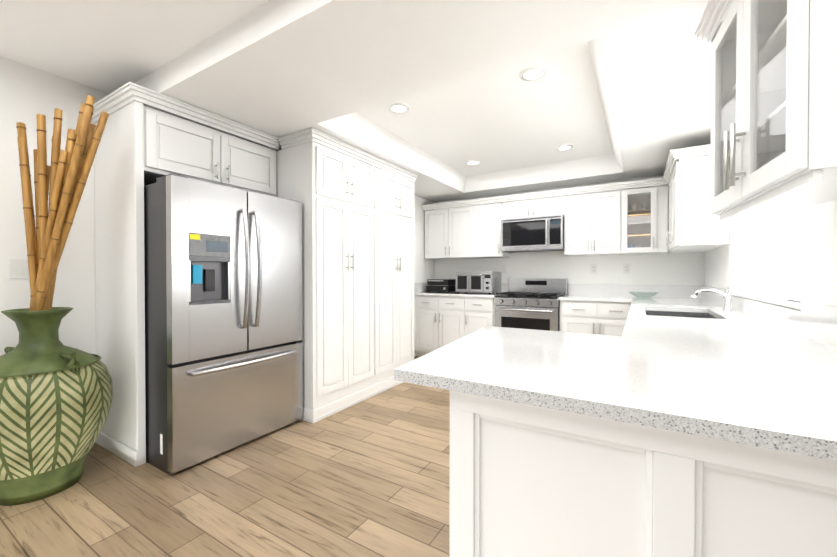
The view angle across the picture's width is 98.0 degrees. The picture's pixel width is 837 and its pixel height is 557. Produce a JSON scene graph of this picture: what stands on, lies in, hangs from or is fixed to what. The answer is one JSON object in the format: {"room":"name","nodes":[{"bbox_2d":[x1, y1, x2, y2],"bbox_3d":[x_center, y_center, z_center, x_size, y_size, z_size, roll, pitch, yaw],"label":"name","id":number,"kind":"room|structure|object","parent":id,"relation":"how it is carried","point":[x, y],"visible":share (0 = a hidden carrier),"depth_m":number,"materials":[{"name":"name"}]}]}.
{"room":"kitchen","nodes":[
{"label":"kitchen","id":0,"kind":"room"},
{"bbox_2d":[0,56,433,356],"bbox_3d":[-1.649,-0.122,3.249,0.630,2.550,6.480,0,1,31],"label":"wall","id":1,"kind":"structure","parent":0,"point":[28,93],"depth_m":2.37,"materials":[{"name":"white paint"}]},
{"bbox_2d":[10,259,27,278],"bbox_3d":[-2.475,-0.058,2.253,0.012,0.118,0.075,0,1,31],"label":"light switch","id":2,"kind":"object","parent":1,"relation":"attached to","point":[18,269],"visible":1,"depth_m":2.25,"materials":[{"name":"white plastic"}]},
{"bbox_2d":[0,356,449,556],"bbox_3d":[0.215,1.203,1.063,7.400,0.060,8.460,0,1,31],"label":"floor","id":3,"kind":"structure","parent":0,"point":[369,477],"depth_m":1.92,"materials":[{"name":"brown wood"}]},
{"bbox_2d":[0,307,112,505],"bbox_3d":[-2.110,0.667,2.027,0.627,0.994,0.627,0,1,31],"label":"vase","id":4,"kind":"object","parent":3,"relation":"on","point":[56,396],"visible":0.98,"depth_m":1.90,"materials":[{"name":"ceramic"}]},
{"bbox_2d":[16,95,108,310],"bbox_3d":[-1.988,0.045,2.031,0.480,2.091,0.136,0,1,-6],"label":"stem","id":5,"kind":"object","parent":4,"relation":"in","point":[65,174],"visible":0.79,"depth_m":2.00,"materials":[{"name":"brown wood"}]},
{"bbox_2d":[92,82,279,466],"bbox_3d":[-1.735,-0.011,2.814,0.691,2.335,1.078,0,1,31],"label":"surround","id":6,"kind":"object","parent":3,"relation":"on","point":[140,146],"visible":0.92,"depth_m":2.39,"materials":[{"name":"white paint"}]},
{"bbox_2d":[144,174,302,473],"bbox_3d":[-1.520,0.270,2.729,0.955,1.775,0.960,0,1,31],"label":"fridge","id":7,"kind":"object","parent":3,"relation":"on","point":[223,319],"visible":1,"depth_m":2.35,"materials":[{"name":"grey metal"}]},
{"bbox_2d":[277,128,417,422],"bbox_3d":[-0.667,-0.019,3.671,0.605,2.335,1.581,0,1,31],"label":"pantry","id":8,"kind":"object","parent":3,"relation":"on","point":[358,270],"visible":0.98,"depth_m":3.24,"materials":[{"name":"white paint"}]},
{"bbox_2d":[414,295,494,356],"bbox_3d":[0.589,0.685,5.155,1.217,0.900,0.665,0,1,31],"label":"base cabinet","id":9,"kind":"object","parent":3,"relation":"on","point":[440,321],"visible":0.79,"depth_m":4.94,"materials":[{"name":"white paint"}]},
{"bbox_2d":[414,283,507,297],"bbox_3d":[0.594,0.150,5.155,1.220,0.170,0.652,0,1,31],"label":"countertop","id":10,"kind":"structure","parent":9,"relation":"on","point":[419,288],"depth_m":5.09,"materials":[{"name":"stone"}]},
{"bbox_2d":[426,279,455,292],"bbox_3d":[0.347,0.107,5.352,0.360,0.190,0.416,0,1,31],"label":"grill","id":11,"kind":"object","parent":10,"relation":"on","point":[442,285],"visible":0.92,"depth_m":5.22,"materials":[{"name":"black metal"}]},
{"bbox_2d":[456,272,500,293],"bbox_3d":[0.826,0.055,5.080,0.540,0.299,0.423,0,1,31],"label":"toaster oven","id":12,"kind":"object","parent":10,"relation":"on","point":[483,282],"visible":1,"depth_m":4.92,"materials":[{"name":"silver metal"}]},
{"bbox_2d":[494,278,566,330],"bbox_3d":[1.420,0.570,4.604,0.759,1.140,0.687,0,1,31],"label":"range","id":13,"kind":"object","parent":3,"relation":"on","point":[528,303],"visible":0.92,"depth_m":4.43,"materials":[{"name":"grey metal"}]},
{"bbox_2d":[560,300,625,335],"bbox_3d":[2.102,0.694,4.254,0.755,0.898,0.631,0,1,31],"label":"base cabinet","id":14,"kind":"object","parent":3,"relation":"on","point":[588,317],"depth_m":4.00,"materials":[{"name":"white paint"}]},
{"bbox_2d":[626,302,631,315],"bbox_3d":[2.351,0.702,3.376,0.692,0.898,0.659,0,1,31],"label":"base cabinet","id":15,"kind":"object","parent":3,"relation":"on","point":[627,303],"depth_m":3.83,"materials":[{"name":"white paint"}]},
{"bbox_2d":[450,390,836,556],"bbox_3d":[0.726,0.724,1.035,1.037,0.898,0.848,0,1,31],"label":"base cabinet","id":16,"kind":"object","parent":3,"relation":"on","point":[526,480],"depth_m":0.75,"materials":[{"name":"white paint"}]},
{"bbox_2d":[394,284,836,460],"bbox_3d":[1.437,0.261,2.545,1.395,0.344,4.237,0,1,31],"label":"countertop","id":17,"kind":"structure","parent":16,"relation":"on","point":[677,358],"depth_m":0.98,"materials":[{"name":"stone"}]},
{"bbox_2d":[631,291,657,297],"bbox_3d":[2.515,0.183,4.067,0.300,0.062,0.300,0,1,31],"label":"glass bowl","id":18,"kind":"object","parent":17,"relation":"on","point":[636,294],"visible":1,"depth_m":4.02,"materials":[{"name":"clear glass"}]},
{"bbox_2d":[690,284,732,312],"bbox_3d":[2.018,0.134,2.506,0.235,0.189,0.079,0,1,31],"label":"faucet","id":19,"kind":"object","parent":17,"relation":"on","point":[727,302],"visible":1,"depth_m":2.47,"materials":[{"name":"silver metal"}]},
{"bbox_2d":[0,0,733,201],"bbox_3d":[0.965,-1.303,1.649,6.750,0.260,6.480,0,1,31],"label":"ceiling","id":20,"kind":"structure","parent":0,"point":[621,89],"depth_m":2.17,"materials":[{"name":"white paint"}]},
{"bbox_2d":[388,103,408,113],"bbox_3d":[-0.158,-1.368,2.928,0.170,0.010,0.170,0,1,31],"label":"recessed light","id":21,"kind":"object","parent":20,"relation":"in","point":[398,107],"visible":0.98,"depth_m":2.92,"materials":[{"name":"white plastic"}]},
{"bbox_2d":[465,160,479,165],"bbox_3d":[0.646,-1.381,4.347,0.170,0.010,0.170,0,1,31],"label":"recessed light","id":22,"kind":"object","parent":20,"relation":"in","point":[472,162],"visible":0.92,"depth_m":4.33,"materials":[{"name":"white plastic"}]},
{"bbox_2d":[520,66,546,81],"bbox_3d":[0.765,-1.363,2.425,0.170,0.010,0.170,0,1,31],"label":"recessed light","id":23,"kind":"object","parent":20,"relation":"in","point":[533,72],"visible":0.96,"depth_m":2.42,"materials":[{"name":"white plastic"}]},
{"bbox_2d":[556,144,572,150],"bbox_3d":[1.536,-1.376,3.829,0.170,0.010,0.170,0,1,31],"label":"recessed light","id":24,"kind":"object","parent":20,"relation":"in","point":[563,147],"visible":0.92,"depth_m":3.82,"materials":[{"name":"white plastic"}]},
{"bbox_2d":[434,174,704,294],"bbox_3d":[1.502,-0.139,5.055,4.140,2.550,0.120,0,1,31],"label":"wall","id":25,"kind":"structure","parent":0,"point":[667,268],"depth_m":4.60,"materials":[{"name":"white paint"}]},
{"bbox_2d":[423,205,485,258],"bbox_3d":[0.536,-0.657,5.372,0.854,0.720,0.327,0,1,31],"label":"upper cabinet","id":26,"kind":"object","parent":25,"relation":"attached to","point":[450,233],"depth_m":5.22,"materials":[{"name":"white paint"}]},
{"bbox_2d":[478,201,509,257],"bbox_3d":[1.000,-0.654,5.090,0.460,0.720,0.327,0,1,31],"label":"upper cabinet","id":27,"kind":"object","parent":25,"relation":"attached to","point":[489,215],"depth_m":4.92,"materials":[{"name":"white paint"}]},
{"bbox_2d":[502,197,537,218],"bbox_3d":[1.381,-0.895,4.856,0.432,0.235,0.327,0,1,31],"label":"upper cabinet","id":28,"kind":"object","parent":25,"relation":"attached to","point":[525,208],"depth_m":4.70,"materials":[{"name":"white paint"}]},
{"bbox_2d":[501,215,563,252],"bbox_3d":[1.494,-0.567,4.720,0.764,0.411,0.446,0,1,31],"label":"microwave","id":29,"kind":"object","parent":28,"relation":"attached to","point":[537,234],"visible":0.98,"depth_m":4.56,"materials":[{"name":"grey metal"}]},
{"bbox_2d":[538,193,565,216],"bbox_3d":[1.670,-0.893,4.681,0.432,0.235,0.327,0,1,31],"label":"upper cabinet","id":30,"kind":"object","parent":25,"relation":"attached to","point":[550,206],"depth_m":4.50,"materials":[{"name":"white paint"}]},
{"bbox_2d":[590,264,596,273],"bbox_3d":[2.195,-0.120,4.557,0.075,0.118,0.008,0,1,31],"label":"electrical outlet","id":31,"kind":"object","parent":25,"relation":"attached to","point":[593,268],"visible":1,"depth_m":4.56,"materials":[{"name":"white plastic"}]},
{"bbox_2d":[564,189,629,255],"bbox_3d":[2.142,-0.648,4.396,0.673,0.720,0.327,0,1,31],"label":"upper cabinet","id":32,"kind":"object","parent":25,"relation":"attached to","point":[626,221],"depth_m":4.25,"materials":[{"name":"white paint"}]},
{"bbox_2d":[623,264,629,273],"bbox_3d":[2.502,-0.118,4.370,0.075,0.118,0.008,0,1,31],"label":"electrical outlet","id":33,"kind":"object","parent":25,"relation":"attached to","point":[626,268],"visible":1,"depth_m":4.37,"materials":[{"name":"white plastic"}]},
{"bbox_2d":[704,199,836,309],"bbox_3d":[2.118,-0.113,2.199,0.120,2.550,4.360,0,1,31],"label":"wall","id":34,"kind":"structure","parent":0,"point":[820,253],"depth_m":1.48,"materials":[{"name":"white paint"}]},
{"bbox_2d":[667,231,703,252],"bbox_3d":[2.865,-0.643,3.877,0.347,0.720,0.462,0,1,31],"label":"upper cabinet","id":35,"kind":"object","parent":34,"relation":"attached to","point":[667,231],"depth_m":3.98,"materials":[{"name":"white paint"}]},
{"bbox_2d":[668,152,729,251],"bbox_3d":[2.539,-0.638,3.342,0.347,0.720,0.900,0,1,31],"label":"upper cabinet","id":36,"kind":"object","parent":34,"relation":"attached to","point":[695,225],"depth_m":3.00,"materials":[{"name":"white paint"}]},
{"bbox_2d":[731,291,800,308],"bbox_3d":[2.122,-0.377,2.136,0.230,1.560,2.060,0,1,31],"label":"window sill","id":37,"kind":"structure","parent":34,"relation":"in","point":[791,304],"depth_m":1.91,"materials":[{"name":"white plastic"}]},
{"bbox_2d":[695,0,836,220],"bbox_3d":[1.162,-0.643,1.135,0.328,0.820,0.822,0,1,26],"label":"upper cabinet","id":38,"kind":"object","parent":34,"relation":"attached to","point":[773,105],"visible":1,"depth_m":1.13,"materials":[{"name":"white paint"}]}
]}

